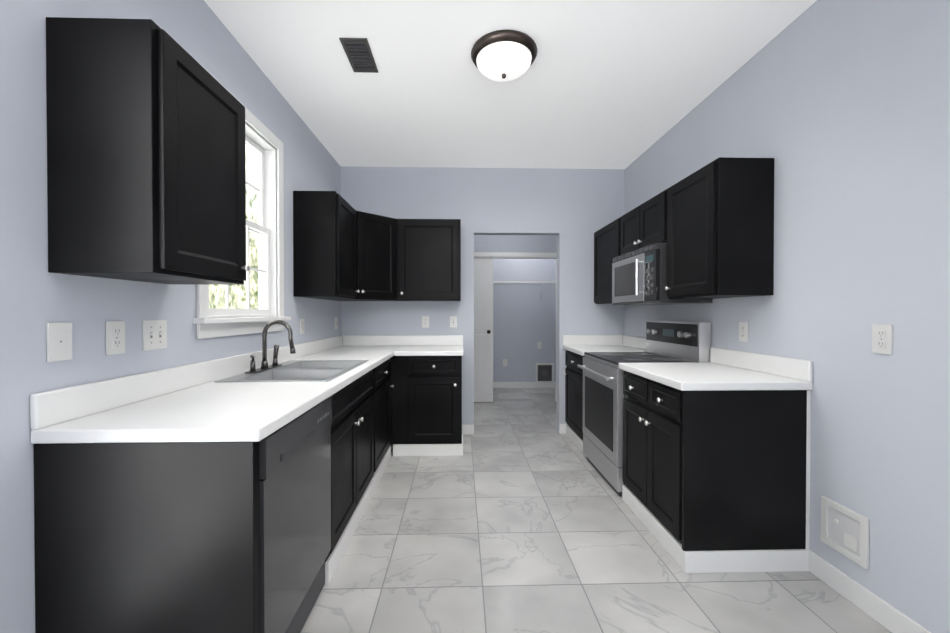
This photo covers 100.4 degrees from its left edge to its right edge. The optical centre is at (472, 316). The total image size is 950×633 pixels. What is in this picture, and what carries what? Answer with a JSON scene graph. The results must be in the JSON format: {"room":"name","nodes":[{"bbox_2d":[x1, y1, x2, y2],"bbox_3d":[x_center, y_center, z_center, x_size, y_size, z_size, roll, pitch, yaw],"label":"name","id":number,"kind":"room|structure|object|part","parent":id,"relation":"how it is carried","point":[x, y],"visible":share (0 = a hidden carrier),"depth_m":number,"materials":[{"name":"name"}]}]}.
{"room":"kitchen","nodes":[
{"label":"kitchen","id":0,"kind":"room"},
{"bbox_2d":[0,0,340,632],"bbox_3d":[-1.344,-0.139,2.110,0.120,2.740,9.090,0,1,-2],"label":"wall","id":1,"kind":"structure","parent":0,"point":[36,296],"depth_m":1.21,"materials":[{"name":"blue paint"}]},
{"bbox_2d":[46,322,71,361],"bbox_3d":[-1.253,0.076,1.204,0.008,0.116,0.072,0,1,-2],"label":"wall plate","id":2,"kind":"object","parent":1,"relation":"attached to","point":[59,341],"visible":1,"depth_m":1.20,"materials":[{"name":"white plastic"}]},
{"bbox_2d":[106,321,124,354],"bbox_3d":[-1.258,0.075,1.399,0.009,0.116,0.072,0,1,-2],"label":"electrical outlet","id":3,"kind":"object","parent":1,"relation":"attached to","point":[115,337],"visible":1,"depth_m":1.39,"materials":[{"name":"white plastic"}]},
{"bbox_2d":[46,17,249,284],"bbox_3d":[-1.085,-0.509,1.421,0.355,0.752,0.495,0,1,-2],"label":"upper cabinet","id":4,"kind":"object","parent":1,"relation":"attached to","point":[146,171],"visible":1,"depth_m":1.18,"materials":[{"name":"black wood"}]},
{"bbox_2d":[142,320,166,350],"bbox_3d":[-1.259,0.073,1.579,0.016,0.116,0.118,0,1,-2],"label":"light switch","id":5,"kind":"object","parent":1,"relation":"attached to","point":[154,332],"visible":1,"depth_m":1.57,"materials":[{"name":"white plastic"}]},
{"bbox_2d":[193,62,290,338],"bbox_3d":[-1.318,-0.538,2.260,0.170,1.275,0.915,0,1,-2],"label":"window","id":6,"kind":"structure","parent":1,"relation":"in","point":[210,326],"depth_m":2.56,"materials":[{"name":"white wood"}]},
{"bbox_3d":[-1.356,-0.550,2.258,0.065,1.084,0.709,0,1,-2],"label":"window sash","id":7,"kind":"part","parent":6,"relation":"part of","materials":[{"name":"white wood"}]},
{"bbox_2d":[300,319,303,333],"bbox_3d":[-1.303,0.075,3.038,0.009,0.116,0.072,0,1,-2],"label":"electrical outlet","id":8,"kind":"object","parent":1,"relation":"attached to","point":[301,326],"visible":0.98,"depth_m":3.02,"materials":[{"name":"white plastic"}]},
{"bbox_2d":[293,191,359,298],"bbox_3d":[-1.133,-0.533,3.156,0.355,0.770,0.538,0,1,-2],"label":"upper cabinet","id":9,"kind":"object","parent":1,"relation":"attached to","point":[324,244],"visible":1,"depth_m":2.89,"materials":[{"name":"black wood"}]},
{"bbox_2d":[334,317,336,328],"bbox_3d":[-1.322,0.065,3.858,0.016,0.116,0.072,0,1,-2],"label":"light switch","id":10,"kind":"object","parent":1,"relation":"attached to","point":[335,321],"visible":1,"depth_m":3.83,"materials":[{"name":"white plastic"}]},
{"bbox_2d":[324,211,397,300],"bbox_3d":[-1.020,-0.539,3.732,0.614,0.770,0.614,0,1,-2],"label":"upper cabinet","id":11,"kind":"object","parent":1,"relation":"attached to","point":[376,257],"visible":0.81,"depth_m":3.57,"materials":[{"name":"black wood"}]},
{"bbox_2d":[341,166,624,431],"bbox_3d":[0.121,-0.157,4.136,2.920,2.740,0.120,0,1,-2],"label":"wall","id":12,"kind":"structure","parent":0,"point":[574,210],"depth_m":4.07,"materials":[{"name":"blue paint"}]},
{"bbox_2d":[422,316,428,327],"bbox_3d":[-0.477,0.056,4.055,0.072,0.116,0.009,0,1,-2],"label":"electrical outlet","id":13,"kind":"object","parent":12,"relation":"attached to","point":[425,321],"visible":1,"depth_m":4.05,"materials":[{"name":"white plastic"}]},
{"bbox_2d":[396,219,460,300],"bbox_3d":[-0.416,-0.540,3.878,0.606,0.770,0.355,0,1,-2],"label":"upper cabinet","id":14,"kind":"object","parent":12,"relation":"attached to","point":[428,259],"visible":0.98,"depth_m":3.74,"materials":[{"name":"black wood"}]},
{"bbox_2d":[450,316,456,327],"bbox_3d":[-0.192,0.055,4.059,0.072,0.116,0.016,0,1,-2],"label":"light switch","id":15,"kind":"object","parent":12,"relation":"attached to","point":[453,321],"visible":1,"depth_m":4.06,"materials":[{"name":"white plastic"}]},
{"bbox_2d":[463,425,473,431],"bbox_3d":[-0.662,1.162,4.192,1.354,0.100,0.017,0,1,-2],"label":"baseboard","id":16,"kind":"structure","parent":12,"relation":"attached to","point":[466,428],"depth_m":4.07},
{"bbox_2d":[556,420,564,430],"bbox_3d":[1.239,1.162,4.245,0.675,0.100,0.017,0,1,-2],"label":"baseboard","id":17,"kind":"structure","parent":12,"relation":"attached to","point":[561,426],"depth_m":4.10,"materials":[{"name":"white wood"}]},
{"bbox_2d":[204,0,816,168],"bbox_3d":[0.175,-1.539,2.139,3.920,0.060,9.450,0,1,-2],"label":"ceiling","id":18,"kind":"structure","parent":0,"point":[611,84],"depth_m":2.45,"materials":[{"name":"white paint"}]},
{"bbox_2d":[339,38,377,72],"bbox_3d":[-0.649,-1.503,2.292,0.150,0.014,0.300,0,1,-2],"label":"ceiling vent","id":19,"kind":"object","parent":18,"relation":"in","point":[358,52],"visible":1,"depth_m":2.27,"materials":[{"name":"grey metal"}]},
{"bbox_2d":[471,29,537,81],"bbox_3d":[0.182,-1.436,2.265,0.380,0.148,0.380,0,1,-2],"label":"ceiling light","id":20,"kind":"object","parent":18,"relation":"attached to","point":[504,55],"visible":1,"depth_m":2.17,"materials":[{"name":"white glass"}]},
{"bbox_2d":[474,235,556,252],"bbox_3d":[0.082,-0.170,5.525,2.920,2.740,0.100,0,1,-2],"label":"wall","id":21,"kind":"structure","parent":0,"point":[521,243],"depth_m":5.48,"materials":[{"name":"blue paint"}]},
{"bbox_2d":[474,258,492,401],"bbox_3d":[0.001,0.186,5.524,0.585,2.012,0.207,0,1,-2],"label":"laundry door","id":22,"kind":"structure","parent":21,"relation":"in","point":[483,329],"depth_m":5.51,"materials":[{"name":"white wood"}]},
{"bbox_2d":[474,252,556,401],"bbox_3d":[0.445,0.158,5.530,1.625,2.085,0.116,0,1,-2],"label":"door frame","id":23,"kind":"structure","parent":21,"relation":"attached to","point":[504,255],"depth_m":5.48,"materials":[{"name":"white wood"}]},
{"bbox_2d":[493,259,555,381],"bbox_3d":[0.052,-0.180,6.635,2.920,2.740,0.120,0,1,-2],"label":"wall","id":24,"kind":"structure","parent":0,"point":[524,319],"depth_m":6.60,"materials":[{"name":"blue paint"}]},
{"bbox_2d":[493,281,555,300],"bbox_3d":[0.058,-0.409,6.417,2.900,0.308,0.308,0,1,-2],"label":"wire shelf","id":25,"kind":"object","parent":24,"relation":"attached to","point":[540,282],"visible":0.33,"depth_m":6.29,"materials":[{"name":"white metal"}]},
{"bbox_2d":[493,382,555,387],"bbox_3d":[0.054,1.141,6.576,2.916,0.100,0.017,0,1,-2],"label":"baseboard","id":26,"kind":"structure","parent":24,"relation":"attached to","point":[495,384],"depth_m":6.60,"materials":[{"name":"white wood"}]},
{"bbox_2d":[537,342,541,348],"bbox_3d":[1.123,0.480,6.605,0.072,0.116,0.008,0,1,-2],"label":"electrical outlet","id":27,"kind":"object","parent":24,"relation":"attached to","point":[539,345],"visible":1,"depth_m":6.60,"materials":[{"name":"white plastic"}]},
{"bbox_2d":[536,363,553,382],"bbox_3d":[1.213,0.945,6.609,0.310,0.340,0.012,0,1,-2],"label":"vent","id":28,"kind":"object","parent":24,"relation":"attached to","point":[544,372],"visible":1,"depth_m":6.61,"materials":[{"name":"black metal"}]},
{"bbox_2d":[300,388,891,632],"bbox_3d":[0.175,1.261,2.164,3.920,0.060,9.450,0,1,-2],"label":"floor","id":29,"kind":"structure","parent":0,"point":[519,516],"depth_m":1.97,"materials":[{"name":"tile"}]},
{"bbox_2d":[259,396,331,632],"bbox_3d":[-0.930,0.801,1.494,0.610,0.872,0.618,0,1,-2],"label":"dishwasher","id":30,"kind":"object","parent":29,"relation":"on","point":[295,496],"visible":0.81,"depth_m":1.41,"materials":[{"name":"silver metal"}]},
{"bbox_2d":[331,359,393,498],"bbox_3d":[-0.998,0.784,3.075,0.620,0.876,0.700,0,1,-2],"label":"base cabinet","id":31,"kind":"object","parent":29,"relation":"on","point":[361,445],"depth_m":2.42,"materials":[{"name":"black wood"}]},
{"bbox_2d":[30,335,397,443],"bbox_3d":[-0.966,0.278,2.588,0.660,0.142,2.918,0,1,-2],"label":"countertop","id":32,"kind":"structure","parent":31,"relation":"on","point":[194,402],"depth_m":1.39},
{"bbox_2d":[245,320,295,373],"bbox_3d":[-1.127,0.163,2.282,0.205,0.286,0.343,0,1,-2],"label":"faucet","id":33,"kind":"object","parent":32,"relation":"on","point":[264,366],"visible":1,"depth_m":2.28,"materials":[{"name":"metal"}]},
{"bbox_2d":[214,360,368,381],"bbox_3d":[-0.975,0.398,2.320,0.540,0.184,0.840,0,1,-2],"label":"sink","id":34,"kind":"object","parent":32,"relation":"in","point":[308,371],"visible":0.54,"depth_m":2.31,"materials":[{"name":"metal"}]},
{"bbox_2d":[390,356,462,455],"bbox_3d":[-0.405,0.778,3.743,0.636,0.876,0.650,0,1,-2],"label":"base cabinet","id":35,"kind":"object","parent":29,"relation":"on","point":[426,405],"visible":0.94,"depth_m":3.46,"materials":[{"name":"black wood"}]},
{"bbox_2d":[398,335,463,355],"bbox_3d":[-0.375,0.267,3.730,0.583,0.142,0.668,0,1,-2],"label":"countertop","id":36,"kind":"structure","parent":35,"relation":"on","point":[415,345],"depth_m":4.03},
{"bbox_2d":[563,350,586,456],"bbox_3d":[1.264,0.778,3.775,0.650,0.876,0.677,0,1,-2],"label":"base cabinet","id":37,"kind":"object","parent":29,"relation":"on","point":[573,373],"visible":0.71,"depth_m":3.77,"materials":[{"name":"black wood"}]},
{"bbox_2d":[563,335,645,355],"bbox_3d":[1.268,0.267,3.771,0.643,0.142,0.677,0,1,-2],"label":"countertop","id":38,"kind":"structure","parent":37,"relation":"on","point":[579,344],"depth_m":4.03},
{"bbox_2d":[577,320,710,496],"bbox_3d":[1.251,0.630,3.046,0.697,1.185,0.768,0,1,-2],"label":"stove","id":39,"kind":"object","parent":29,"relation":"on","point":[666,342],"visible":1,"depth_m":2.91,"materials":[{"name":"silver metal"}]},
{"bbox_2d":[622,371,810,572],"bbox_3d":[1.305,0.792,2.281,0.650,0.876,0.757,0,1,-2],"label":"base cabinet","id":40,"kind":"object","parent":29,"relation":"on","point":[716,481],"visible":1,"depth_m":1.92,"materials":[{"name":"black wood"}]},
{"bbox_2d":[619,347,812,390],"bbox_3d":[1.309,0.281,2.275,0.643,0.142,0.760,0,1,-2],"label":"countertop","id":41,"kind":"structure","parent":40,"relation":"on","point":[725,370],"depth_m":2.10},
{"bbox_2d":[624,0,949,632],"bbox_3d":[1.695,-0.140,2.194,0.120,2.740,9.090,0,1,-2],"label":"wall","id":42,"kind":"structure","parent":0,"point":[838,111],"depth_m":1.69,"materials":[{"name":"blue paint"}]},
{"bbox_2d":[594,216,621,303],"bbox_3d":[1.411,-0.501,3.768,0.355,0.742,0.677,0,1,-2],"label":"upper cabinet","id":43,"kind":"object","parent":42,"relation":"attached to","point":[607,238],"visible":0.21,"depth_m":3.77,"materials":[{"name":"black wood"}]},
{"bbox_2d":[620,189,667,255],"bbox_3d":[1.431,-0.684,3.040,0.355,0.362,0.772,0,1,-2],"label":"upper cabinet","id":44,"kind":"object","parent":42,"relation":"attached to","point":[644,224],"visible":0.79,"depth_m":2.95,"materials":[{"name":"black wood"}]},
{"bbox_2d":[612,243,712,304],"bbox_3d":[1.389,-0.297,3.041,0.441,0.405,0.766,0,1,-2],"label":"microwave","id":45,"kind":"object","parent":44,"relation":"attached to","point":[639,276],"visible":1,"depth_m":2.84,"materials":[{"name":"silver metal"}]},
{"bbox_2d":[665,157,773,298],"bbox_3d":[1.449,-0.488,2.395,0.355,0.742,0.517,0,1,-2],"label":"upper cabinet","id":46,"kind":"object","parent":42,"relation":"attached to","point":[720,227],"visible":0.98,"depth_m":2.14,"materials":[{"name":"black wood"}]},
{"bbox_2d":[739,322,748,341],"bbox_3d":[1.623,0.092,2.369,0.009,0.116,0.072,0,1,-2],"label":"electrical outlet","id":47,"kind":"object","parent":42,"relation":"attached to","point":[743,330],"visible":1,"depth_m":2.36,"materials":[{"name":"white plastic"}]},
{"bbox_2d":[821,496,868,568],"bbox_3d":[1.639,0.945,1.747,0.012,0.210,0.210,0,1,-2],"label":"box","id":48,"kind":"object","parent":42,"relation":"attached to","point":[844,531],"visible":1,"depth_m":1.74,"materials":[{"name":"white plastic"}]},
{"bbox_2d":[809,551,930,632],"bbox_3d":[1.692,1.202,-0.148,0.012,0.100,4.145,0,1,-2],"label":"baseboard","id":49,"kind":"structure","parent":42,"relation":"attached to","point":[886,615],"depth_m":1.65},
{"bbox_2d":[872,324,892,353],"bbox_3d":[1.645,0.091,1.589,0.009,0.116,0.072,0,1,-2],"label":"electrical outlet","id":50,"kind":"object","parent":42,"relation":"attached to","point":[882,339],"visible":1,"depth_m":1.58,"materials":[{"name":"white plastic"}]},
{"label":"outside","id":51,"kind":"structure","parent":0,"visible":0},
{"bbox_2d":[209,145,258,308],"bbox_3d":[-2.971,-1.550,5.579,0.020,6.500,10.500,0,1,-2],"label":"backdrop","id":52,"kind":"structure","parent":51,"point":[252,216],"depth_m":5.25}
]}

